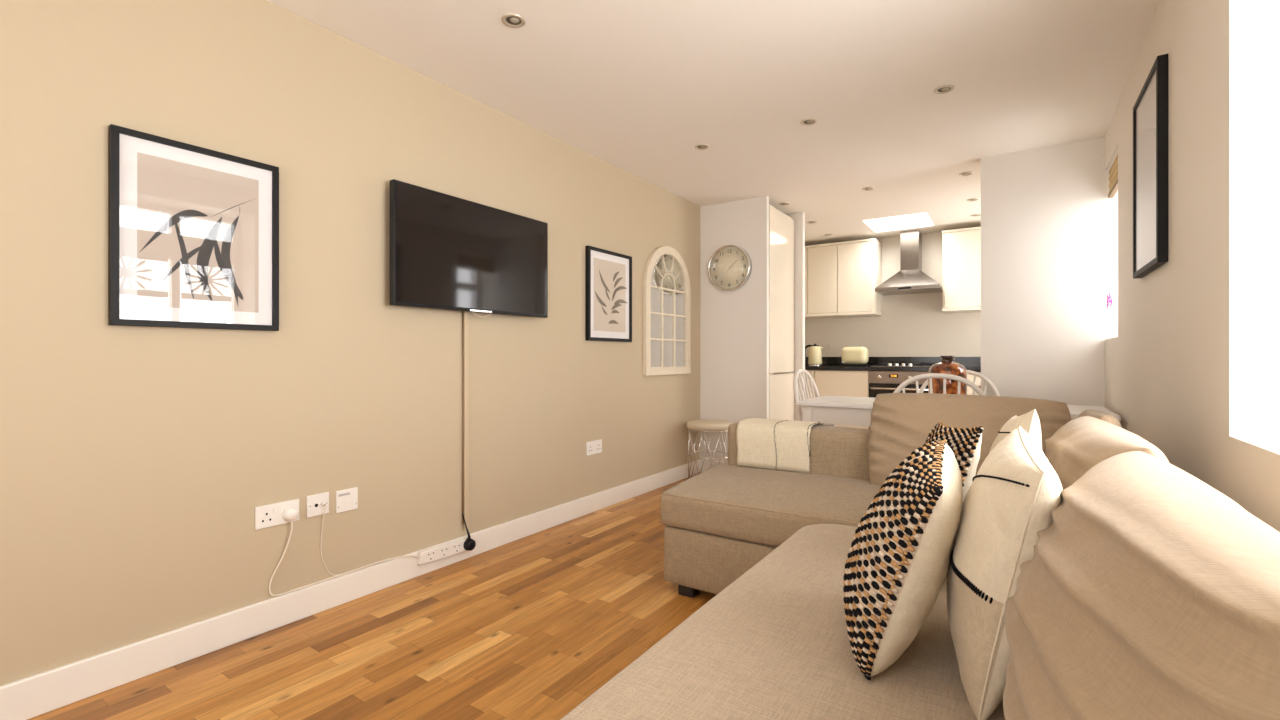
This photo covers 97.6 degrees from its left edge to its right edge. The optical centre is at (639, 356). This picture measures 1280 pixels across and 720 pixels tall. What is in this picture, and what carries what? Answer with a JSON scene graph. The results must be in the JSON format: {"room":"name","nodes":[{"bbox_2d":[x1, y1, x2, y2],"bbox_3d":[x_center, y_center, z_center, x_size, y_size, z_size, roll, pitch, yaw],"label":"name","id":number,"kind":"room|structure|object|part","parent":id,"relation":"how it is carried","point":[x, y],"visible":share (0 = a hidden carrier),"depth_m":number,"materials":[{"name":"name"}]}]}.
{"room":"living room","nodes":[
{"label":"living room","id":0,"kind":"room"},
{"bbox_2d":[0,0,699,685],"bbox_3d":[-0.536,-0.159,3.588,0.150,2.400,8.760,0,0,34],"label":"wall","id":1,"kind":"structure","parent":0,"point":[137,463],"depth_m":2.14,"materials":[{"name":"beige paint"}]},
{"bbox_2d":[108,124,278,330],"bbox_3d":[-1.527,-0.413,1.953,0.028,0.627,0.480,0,0,34],"label":"framed picture","id":2,"kind":"object","parent":1,"relation":"attached to","point":[193,231],"visible":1,"depth_m":1.91,"materials":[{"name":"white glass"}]},
{"bbox_2d":[137,152,258,312],"bbox_3d":[-1.525,-0.413,1.951,0.001,0.495,0.348,0,0,34],"label":"print","id":3,"kind":"object","parent":2,"relation":"attached to","point":[198,222],"depth_m":1.93},
{"bbox_2d":[255,499,298,529],"bbox_3d":[-1.397,0.606,2.160,0.012,0.085,0.154,0,0,34],"label":"wall socket","id":4,"kind":"object","parent":1,"relation":"attached to","point":[269,515],"visible":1,"depth_m":2.14,"materials":[{"name":"white plastic"}]},
{"bbox_2d":[306,492,338,575],"bbox_3d":[-1.290,0.738,2.303,0.031,0.359,0.144,0,0,34],"label":"socket","id":5,"kind":"object","parent":1,"relation":"attached to","point":[317,504],"visible":1,"depth_m":2.28,"materials":[{"name":"white plastic"}]},
{"bbox_3d":[-1.315,0.603,2.285,0.009,0.087,0.087,0,0,34],"label":"plate","id":6,"kind":"part","parent":5,"relation":"part of","materials":[{"name":"white plastic"}]},
{"bbox_2d":[268,507,418,595],"bbox_3d":[-1.225,0.767,2.385,0.039,0.363,0.632,0,0,34],"label":"plug","id":7,"kind":"object","parent":1,"relation":"attached to","point":[290,513],"visible":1,"depth_m":2.18,"materials":[{"name":"plastic"}]},
{"bbox_2d":[336,487,357,512],"bbox_3d":[-1.247,0.609,2.384,0.011,0.092,0.092,0,0,34],"label":"socket","id":8,"kind":"object","parent":1,"relation":"attached to","point":[347,499],"visible":1,"depth_m":2.38,"materials":[{"name":"white plastic"}]},
{"bbox_2d":[0,459,701,719],"bbox_3d":[-1.121,0.982,2.566,0.018,0.118,6.010,0,0,34],"label":"baseboard","id":9,"kind":"structure","parent":1,"relation":"attached to","point":[26,698],"depth_m":2.08,"materials":[{"name":"white paint"}]},
{"bbox_2d":[417,537,472,564],"bbox_3d":[-0.957,0.954,2.767,0.030,0.070,0.307,0,0,34],"label":"strip","id":10,"kind":"object","parent":1,"relation":"attached to","point":[438,552],"visible":0.84,"depth_m":2.73,"materials":[{"name":"white plastic"}]},
{"bbox_2d":[462,514,475,550],"bbox_3d":[-0.882,0.895,2.862,0.075,0.181,0.060,0,0,34],"label":"plug","id":11,"kind":"object","parent":10,"relation":"attached to","point":[469,544],"visible":1,"depth_m":2.84,"materials":[{"name":"plastic"}]},
{"bbox_2d":[462,311,468,529],"bbox_3d":[-0.902,0.326,2.895,0.014,1.130,0.041,0,0,34],"label":"cable trunking","id":12,"kind":"object","parent":1,"relation":"attached to","point":[465,315],"visible":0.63,"depth_m":2.89,"materials":[{"name":"beige plastic"}]},
{"bbox_2d":[389,179,547,317],"bbox_3d":[-0.850,-0.498,2.913,0.082,0.583,0.986,0,0,34],"label":"television","id":13,"kind":"object","parent":1,"relation":"attached to","point":[447,252],"visible":1,"depth_m":2.78,"materials":[{"name":"black plastic"}]},
{"bbox_2d":[586,439,601,455],"bbox_3d":[-0.309,0.611,3.783,0.009,0.090,0.160,0,0,34],"label":"wall socket","id":14,"kind":"object","parent":1,"relation":"attached to","point":[592,447],"visible":1,"depth_m":3.77,"materials":[{"name":"white plastic"}]},
{"bbox_2d":[585,245,631,341],"bbox_3d":[-0.210,-0.423,3.914,0.028,0.627,0.505,0,0,34],"label":"framed picture","id":15,"kind":"object","parent":1,"relation":"attached to","point":[608,276],"visible":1,"depth_m":3.88,"materials":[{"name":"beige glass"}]},
{"bbox_2d":[594,258,625,331],"bbox_3d":[-0.208,-0.423,3.913,0.001,0.491,0.369,0,0,34],"label":"print","id":16,"kind":"object","parent":15,"relation":"attached to","point":[609,273],"depth_m":3.90},
{"bbox_2d":[643,246,690,375],"bbox_3d":[0.232,-0.378,4.571,0.030,1.046,0.704,0,0,34],"label":"arched mirror","id":17,"kind":"object","parent":1,"relation":"attached to","point":[666,282],"visible":1,"depth_m":4.54,"materials":[{"name":"beige paint"}]},
{"bbox_2d":[651,254,684,366],"bbox_3d":[0.226,-0.378,4.575,0.004,0.926,0.584,0,0,34],"label":"mirror glass","id":18,"kind":"object","parent":17,"relation":"attached to","point":[667,270],"depth_m":4.57,"materials":[{"name":"beige mirror"}]},
{"bbox_2d":[28,472,716,719],"bbox_3d":[0.865,1.071,2.647,3.626,0.060,8.760,0,0,34],"label":"floor","id":19,"kind":"structure","parent":0,"point":[530,627],"depth_m":2.01,"materials":[{"name":"brown wood"}]},
{"bbox_2d":[687,419,732,478],"bbox_3d":[0.584,0.787,4.691,0.401,0.503,0.389,0,0,22],"label":"stool","id":20,"kind":"object","parent":19,"relation":"on","point":[708,425],"visible":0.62,"depth_m":4.58,"materials":[{"name":"beige fabric"}]},
{"bbox_3d":[0.584,0.566,4.691,0.401,0.060,0.389,0,0,22],"label":"seat","id":21,"kind":"part","parent":20,"relation":"part of","materials":[{"name":"beige fabric"}]},
{"bbox_2d":[769,204,793,419],"bbox_3d":[1.022,-0.135,5.191,0.640,2.352,0.638,0,0,34],"label":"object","id":22,"kind":"object","parent":19,"relation":"on","point":[781,226],"visible":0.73,"depth_m":4.99,"materials":[{"name":"white wood"}]},
{"bbox_3d":[1.270,0.546,5.023,0.019,0.790,0.631,0,0,34],"label":"door","id":23,"kind":"part","parent":22,"relation":"part of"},
{"bbox_2d":[560,422,1004,719],"bbox_3d":[0.462,0.691,1.599,1.775,0.700,3.010,0,0,34],"label":"sofa","id":24,"kind":"object","parent":19,"relation":"on","point":[773,546],"visible":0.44,"depth_m":1.26,"materials":[{"name":"fabric"}]},
{"bbox_3d":[0.214,1.016,2.458,0.075,0.050,0.060,0,0,34],"label":"leg","id":25,"kind":"part","parent":24,"relation":"part of","materials":[{"name":"black plastic"}]},
{"bbox_2d":[660,463,881,546],"bbox_3d":[0.936,0.660,2.377,1.695,0.166,0.790,0,0,34],"label":"seat cushion","id":26,"kind":"object","parent":24,"relation":"on","point":[730,502],"depth_m":2.36,"materials":[{"name":"fabric"}]},
{"bbox_2d":[736,418,824,473],"bbox_3d":[0.770,0.482,3.057,0.405,0.277,0.292,0,0,34],"label":"throw blanket","id":27,"kind":"object","parent":24,"relation":"on","point":[776,444],"visible":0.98,"depth_m":2.94,"materials":[{"name":"fabric"}]},
{"bbox_2d":[560,524,1004,719],"bbox_3d":[0.533,0.665,1.103,0.945,0.156,1.766,0,0,34],"label":"seat cushion","id":28,"kind":"object","parent":24,"relation":"on","point":[774,644],"depth_m":1.08,"materials":[{"name":"fabric"}]},
{"bbox_3d":[1.248,0.681,2.733,1.695,0.629,0.250,0,0,34],"label":"armrest","id":29,"kind":"part","parent":24,"relation":"part of","materials":[{"name":"fabric"}]},
{"bbox_2d":[843,439,962,679],"bbox_3d":[0.528,0.385,1.140,0.221,0.406,0.431,0,0,28],"label":"woven pillow","id":30,"kind":"object","parent":24,"relation":"on","point":[897,564],"visible":0.99,"depth_m":0.99,"materials":[{"name":"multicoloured fabric"}]},
{"bbox_2d":[925,422,982,500],"bbox_3d":[0.828,0.370,1.559,0.133,0.423,0.575,0,0,15],"label":"woven pillow","id":31,"kind":"object","parent":24,"relation":"on","point":[965,443],"visible":0.31,"depth_m":1.33,"materials":[{"name":"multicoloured fabric"}]},
{"bbox_2d":[868,393,1071,484],"bbox_3d":[1.412,0.393,2.445,0.776,0.455,0.285,0,0,34],"label":"cushion","id":32,"kind":"object","parent":24,"relation":"on","point":[901,423],"visible":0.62,"depth_m":2.47,"materials":[{"name":"fabric"}]},
{"bbox_2d":[947,426,1062,719],"bbox_3d":[0.659,0.364,1.027,0.177,0.441,0.529,0,0,34],"label":"pillow","id":33,"kind":"object","parent":24,"relation":"on","point":[1014,493],"visible":0.9,"depth_m":0.87,"materials":[{"name":"fabric"}]},
{"bbox_2d":[989,409,1041,452],"bbox_3d":[0.977,0.349,1.493,0.136,0.464,0.482,0,0,27],"label":"pillow","id":34,"kind":"object","parent":24,"relation":"on","point":[1029,422],"visible":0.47,"depth_m":1.30,"materials":[{"name":"fabric"}]},
{"bbox_2d":[1078,409,1121,427],"bbox_3d":[1.535,0.395,1.889,0.146,0.437,0.512,0,0,39],"label":"cushion","id":35,"kind":"object","parent":24,"relation":"on","point":[1101,415],"visible":0.17,"depth_m":1.72,"materials":[{"name":"fabric"}]},
{"bbox_2d":[1045,416,1168,489],"bbox_3d":[1.110,0.390,1.362,0.267,0.449,0.825,0,0,34],"label":"cushion","id":36,"kind":"object","parent":24,"relation":"on","point":[1084,442],"visible":0.22,"depth_m":1.20,"materials":[{"name":"fabric"}]},
{"bbox_2d":[1003,451,1279,719],"bbox_3d":[0.633,0.391,0.695,0.306,0.452,0.941,0,0,34],"label":"cushion","id":37,"kind":"object","parent":24,"relation":"on","point":[1149,592],"visible":0.96,"depth_m":0.50,"materials":[{"name":"fabric"}]},
{"bbox_2d":[793,369,824,424],"bbox_3d":[1.369,0.565,3.923,0.511,0.957,0.530,0,0,34],"label":"chair","id":38,"kind":"object","parent":19,"relation":"on","point":[797,396],"visible":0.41,"depth_m":4.01,"materials":[{"name":"white paint"}]},
{"bbox_2d":[805,370,868,428],"bbox_3d":[2.126,0.593,6.450,1.075,0.896,0.600,0,0,34],"label":"base cabinet","id":39,"kind":"object","parent":19,"relation":"on","point":[849,383],"visible":0.25,"depth_m":6.05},
{"bbox_3d":[1.902,0.540,6.251,0.086,0.782,0.020,0,0,34],"label":"door","id":40,"kind":"part","parent":39,"relation":"part of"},
{"bbox_2d":[805,357,980,371],"bbox_3d":[2.850,0.070,5.962,2.822,0.145,0.638,0,0,34],"label":"countertop","id":41,"kind":"structure","parent":39,"relation":"on","point":[829,363],"depth_m":6.10,"materials":[{"name":"black stone"}]},
{"bbox_2d":[805,344,822,365],"bbox_3d":[2.000,-0.025,6.438,0.154,0.257,0.194,0,0,-24],"label":"kettle","id":42,"kind":"object","parent":41,"relation":"on","point":[815,355],"visible":0.88,"depth_m":6.37,"materials":[{"name":"beige metal"}]},
{"bbox_2d":[840,346,868,366],"bbox_3d":[2.362,-0.006,6.182,0.290,0.219,0.172,0,0,34],"label":"toaster","id":43,"kind":"object","parent":41,"relation":"on","point":[850,355],"visible":1,"depth_m":6.11,"materials":[{"name":"beige metal"}]},
{"bbox_2d":[870,363,931,366],"bbox_3d":[2.817,0.084,5.962,0.600,0.038,0.480,0,0,34],"label":"gas hob","id":44,"kind":"object","parent":41,"relation":"in","point":[885,364],"visible":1,"depth_m":5.82,"materials":[{"name":"metal"}]},
{"bbox_3d":[2.817,0.098,5.962,0.600,0.010,0.480,0,0,34],"label":"plate","id":45,"kind":"part","parent":44,"relation":"part of","materials":[{"name":"metal"}]},
{"bbox_2d":[869,371,928,397],"bbox_3d":[2.809,0.593,5.961,0.596,0.896,0.651,0,0,34],"label":"oven","id":46,"kind":"object","parent":19,"relation":"on","point":[880,382],"visible":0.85,"depth_m":5.77,"materials":[{"name":"metal"}]},
{"bbox_3d":[2.662,0.558,5.742,0.594,0.566,0.022,0,0,34],"label":"oven door","id":47,"kind":"part","parent":46,"relation":"part of","materials":[{"name":"black glass"}]},
{"bbox_3d":[2.662,0.209,5.742,0.594,0.124,0.022,0,0,34],"label":"control panel","id":48,"kind":"part","parent":46,"relation":"part of","materials":[{"name":"metal"}]},
{"bbox_3d":[2.641,0.326,5.712,0.540,0.022,0.051,0,0,34],"label":"handle","id":49,"kind":"part","parent":46,"relation":"part of","materials":[{"name":"silver metal"}]},
{"bbox_2d":[893,373,985,395],"bbox_3d":[1.709,0.565,3.164,0.530,0.957,0.511,0,0,34],"label":"chair","id":50,"kind":"object","parent":19,"relation":"on","point":[930,376],"visible":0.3,"depth_m":2.95,"materials":[{"name":"white paint"}]},
{"bbox_2d":[796,396,1120,426],"bbox_3d":[1.882,0.666,3.494,1.630,0.750,0.660,0,0,34],"label":"dining table","id":51,"kind":"object","parent":19,"relation":"on","point":[828,410],"visible":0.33,"depth_m":3.56,"materials":[{"name":"white paint"}]},
{"bbox_3d":[1.109,0.680,3.688,0.064,0.722,0.064,0,0,34],"label":"leg","id":52,"kind":"part","parent":51,"relation":"part of","materials":[{"name":"white paint"}]},
{"bbox_2d":[928,356,966,393],"bbox_3d":[1.899,0.141,3.459,0.212,0.300,0.212,0,0,34],"label":"bottle","id":53,"kind":"object","parent":51,"relation":"on","point":[947,365],"visible":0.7,"depth_m":3.38,"materials":[{"name":"brown glass"}]},
{"bbox_2d":[919,370,999,395],"bbox_3d":[2.086,0.565,3.707,0.530,0.957,0.511,0,0,34],"label":"chair","id":54,"kind":"object","parent":19,"relation":"on","point":[987,381],"visible":0.2,"depth_m":3.82,"materials":[{"name":"white paint"}]},
{"bbox_2d":[967,372,980,394],"bbox_3d":[3.542,0.593,5.486,1.143,0.896,0.622,0,0,34],"label":"base cabinet","id":55,"kind":"object","parent":19,"relation":"on","point":[970,377],"visible":0.11,"depth_m":5.38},
{"bbox_2d":[267,0,1159,245],"bbox_3d":[0.865,-1.419,2.647,3.626,0.120,8.760,0,0,34],"label":"ceiling","id":56,"kind":"structure","parent":0,"point":[634,86],"depth_m":2.73,"materials":[{"name":"paint"}]},
{"bbox_2d":[502,13,524,27],"bbox_3d":[-0.510,-1.355,2.260,0.092,0.007,0.092,0,0,34],"label":"recessed light","id":57,"kind":"object","parent":56,"relation":"in","point":[512,20],"visible":1,"depth_m":2.25,"materials":[{"name":"silver metal"}]},
{"bbox_2d":[695,144,708,149],"bbox_3d":[0.401,-1.355,3.616,0.092,0.007,0.092,0,0,34],"label":"recessed light","id":58,"kind":"object","parent":56,"relation":"in","point":[699,146],"visible":1,"depth_m":3.61,"materials":[{"name":"silver metal"}]},
{"bbox_2d":[779,202,789,205],"bbox_3d":[1.281,-1.355,4.958,0.092,0.007,0.092,0,0,34],"label":"recessed light","id":59,"kind":"object","parent":56,"relation":"in","point":[782,203],"visible":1,"depth_m":4.95,"materials":[{"name":"metal"}]},
{"bbox_2d":[801,118,816,125],"bbox_3d":[0.974,-1.355,3.230,0.092,0.007,0.092,0,0,34],"label":"recessed light","id":60,"kind":"object","parent":56,"relation":"in","point":[809,121],"visible":1,"depth_m":3.23,"materials":[{"name":"silver metal"}]},
{"bbox_2d":[862,187,874,190],"bbox_3d":[1.844,-1.355,4.519,0.092,0.007,0.092,0,0,34],"label":"recessed light","id":61,"kind":"object","parent":56,"relation":"in","point":[866,188],"visible":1,"depth_m":4.52,"materials":[{"name":"silver metal"}]},
{"bbox_2d":[870,216,929,225],"bbox_3d":[2.630,-1.452,5.684,0.570,0.045,0.630,0,0,34],"label":"window","id":62,"kind":"structure","parent":56,"relation":"attached to","point":[875,222],"depth_m":5.93,"materials":[{"name":"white glass"}]},
{"bbox_2d":[934,85,953,93],"bbox_3d":[1.542,-1.355,2.840,0.092,0.007,0.092,0,0,34],"label":"recessed light","id":63,"kind":"object","parent":56,"relation":"in","point":[943,89],"visible":1,"depth_m":2.83,"materials":[{"name":"silver metal"}]},
{"bbox_2d":[959,171,972,175],"bbox_3d":[2.415,-1.355,4.148,0.092,0.007,0.092,0,0,34],"label":"recessed light","id":64,"kind":"object","parent":56,"relation":"in","point":[969,172],"visible":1,"depth_m":4.14,"materials":[{"name":"silver metal"}]},
{"bbox_2d":[967,198,978,201],"bbox_3d":[2.873,-1.355,4.832,0.092,0.007,0.092,0,0,34],"label":"recessed light","id":65,"kind":"object","parent":56,"relation":"in","point":[971,199],"visible":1,"depth_m":4.82,"materials":[{"name":"silver metal"}]},
{"bbox_2d":[700,196,768,461],"bbox_3d":[0.820,-0.159,4.909,0.628,2.400,0.045,0,0,34],"label":"wall","id":66,"kind":"structure","parent":0,"point":[734,325],"depth_m":4.88,"materials":[{"name":"white paint"}]},
{"bbox_2d":[701,459,727,471],"bbox_3d":[0.809,0.982,4.878,0.610,0.118,0.018,0,0,34],"label":"baseboard","id":67,"kind":"structure","parent":66,"relation":"attached to","point":[706,464],"depth_m":5.01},
{"bbox_2d":[708,245,751,290],"bbox_3d":[0.777,-0.775,4.878,0.400,0.400,0.050,0,0,34],"label":"wall clock","id":68,"kind":"object","parent":66,"relation":"attached to","point":[729,266],"visible":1,"depth_m":4.87,"materials":[{"name":"silver metal"}]},
{"bbox_2d":[786,212,804,420],"bbox_3d":[1.246,-0.159,5.469,0.712,2.400,0.070,0,0,34],"label":"wall","id":69,"kind":"structure","parent":0,"point":[799,218],"depth_m":5.26,"materials":[{"name":"white paint"}]},
{"bbox_2d":[805,232,980,365],"bbox_3d":[3.221,-0.159,6.191,3.186,2.400,0.150,0,0,34],"label":"wall","id":70,"kind":"structure","parent":0,"point":[909,325],"depth_m":6.26,"materials":[{"name":"beige paint"}]},
{"bbox_2d":[820,342,831,348],"bbox_3d":[2.240,-0.137,6.753,0.146,0.086,0.009,0,0,34],"label":"socket","id":71,"kind":"object","parent":70,"relation":"attached to","point":[826,345],"visible":0.84,"depth_m":6.75,"materials":[{"name":"white plastic"}]},
{"bbox_2d":[805,238,881,318],"bbox_3d":[2.208,-0.881,6.555,1.101,0.825,0.366,0,0,34],"label":"upper cabinet","id":72,"kind":"object","parent":70,"relation":"attached to","point":[842,278],"visible":0.72,"depth_m":6.30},
{"bbox_3d":[1.809,-0.885,6.623,0.336,0.765,0.021,0,0,34],"label":"door","id":73,"kind":"part","parent":72,"relation":"part of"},
{"bbox_3d":[2.094,-0.885,6.433,0.331,0.765,0.021,0,0,34],"label":"door","id":74,"kind":"part","parent":72,"relation":"part of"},
{"bbox_3d":[2.208,-1.283,6.555,1.101,0.022,0.366,0,0,34],"label":"cornice","id":75,"kind":"part","parent":72,"relation":"part of","materials":[{"name":"beige wood"}]},
{"bbox_3d":[2.393,-0.885,6.232,0.371,0.765,0.021,0,0,34],"label":"door","id":76,"kind":"part","parent":72,"relation":"part of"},
{"bbox_2d":[875,230,941,295],"bbox_3d":[2.906,-1.028,6.032,0.620,0.655,0.460,0,0,34],"label":"hood","id":77,"kind":"object","parent":70,"relation":"attached to","point":[910,279],"visible":0.88,"depth_m":5.99,"materials":[{"name":"metal"}]},
{"bbox_2d":[942,227,980,312],"bbox_3d":[3.480,-0.881,5.701,0.686,0.825,0.366,0,0,34],"label":"upper cabinet","id":78,"kind":"object","parent":70,"relation":"attached to","point":[961,248],"visible":0.4,"depth_m":5.65,"materials":[{"name":"beige wood"}]},
{"bbox_3d":[3.480,-1.283,5.701,0.686,0.022,0.366,0,0,34],"label":"cornice","id":79,"kind":"part","parent":78,"relation":"part of","materials":[{"name":"beige wood"}]},
{"bbox_2d":[981,137,1117,406],"bbox_3d":[2.787,-0.159,3.598,1.016,2.400,0.140,0,0,34],"label":"wall","id":80,"kind":"structure","parent":0,"point":[1049,221],"depth_m":3.62,"materials":[{"name":"white paint"}]},
{"bbox_2d":[1105,0,1279,531],"bbox_3d":[1.300,-0.159,0.795,0.360,2.400,6.170,0,0,34],"label":"wall","id":81,"kind":"structure","parent":0,"point":[1192,366],"depth_m":1.58,"materials":[{"name":"beige paint"}]},
{"bbox_2d":[1106,292,1117,308],"bbox_3d":[2.799,-0.243,3.180,0.239,0.269,0.179,0,0,44],"label":"potted orchid","id":82,"kind":"object","parent":81,"relation":"on","point":[1109,299],"visible":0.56,"depth_m":3.23,"materials":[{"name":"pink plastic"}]},
{"bbox_2d":[1108,150,1117,197],"bbox_3d":[2.744,-1.065,3.221,0.030,0.180,0.521,0,0,34],"label":"blind","id":83,"kind":"object","parent":81,"relation":"attached to","point":[1113,168],"visible":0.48,"depth_m":3.28,"materials":[{"name":"beige fabric"}]},
{"bbox_3d":[2.744,-0.985,3.221,0.026,0.020,0.521,0,0,34],"label":"rail","id":84,"kind":"part","parent":83,"relation":"part of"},
{"bbox_2d":[1133,54,1168,278],"bbox_3d":[2.034,-0.719,2.239,0.030,0.750,0.515,0,0,34],"label":"framed picture","id":85,"kind":"object","parent":81,"relation":"attached to","point":[1151,107],"visible":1,"depth_m":2.18,"materials":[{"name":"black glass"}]},
{"bbox_2d":[1139,86,1155,259],"bbox_3d":[2.031,-0.719,2.241,0.001,0.606,0.371,0,0,34],"label":"print","id":86,"kind":"object","parent":85,"relation":"attached to","point":[1147,115],"depth_m":2.24}
]}

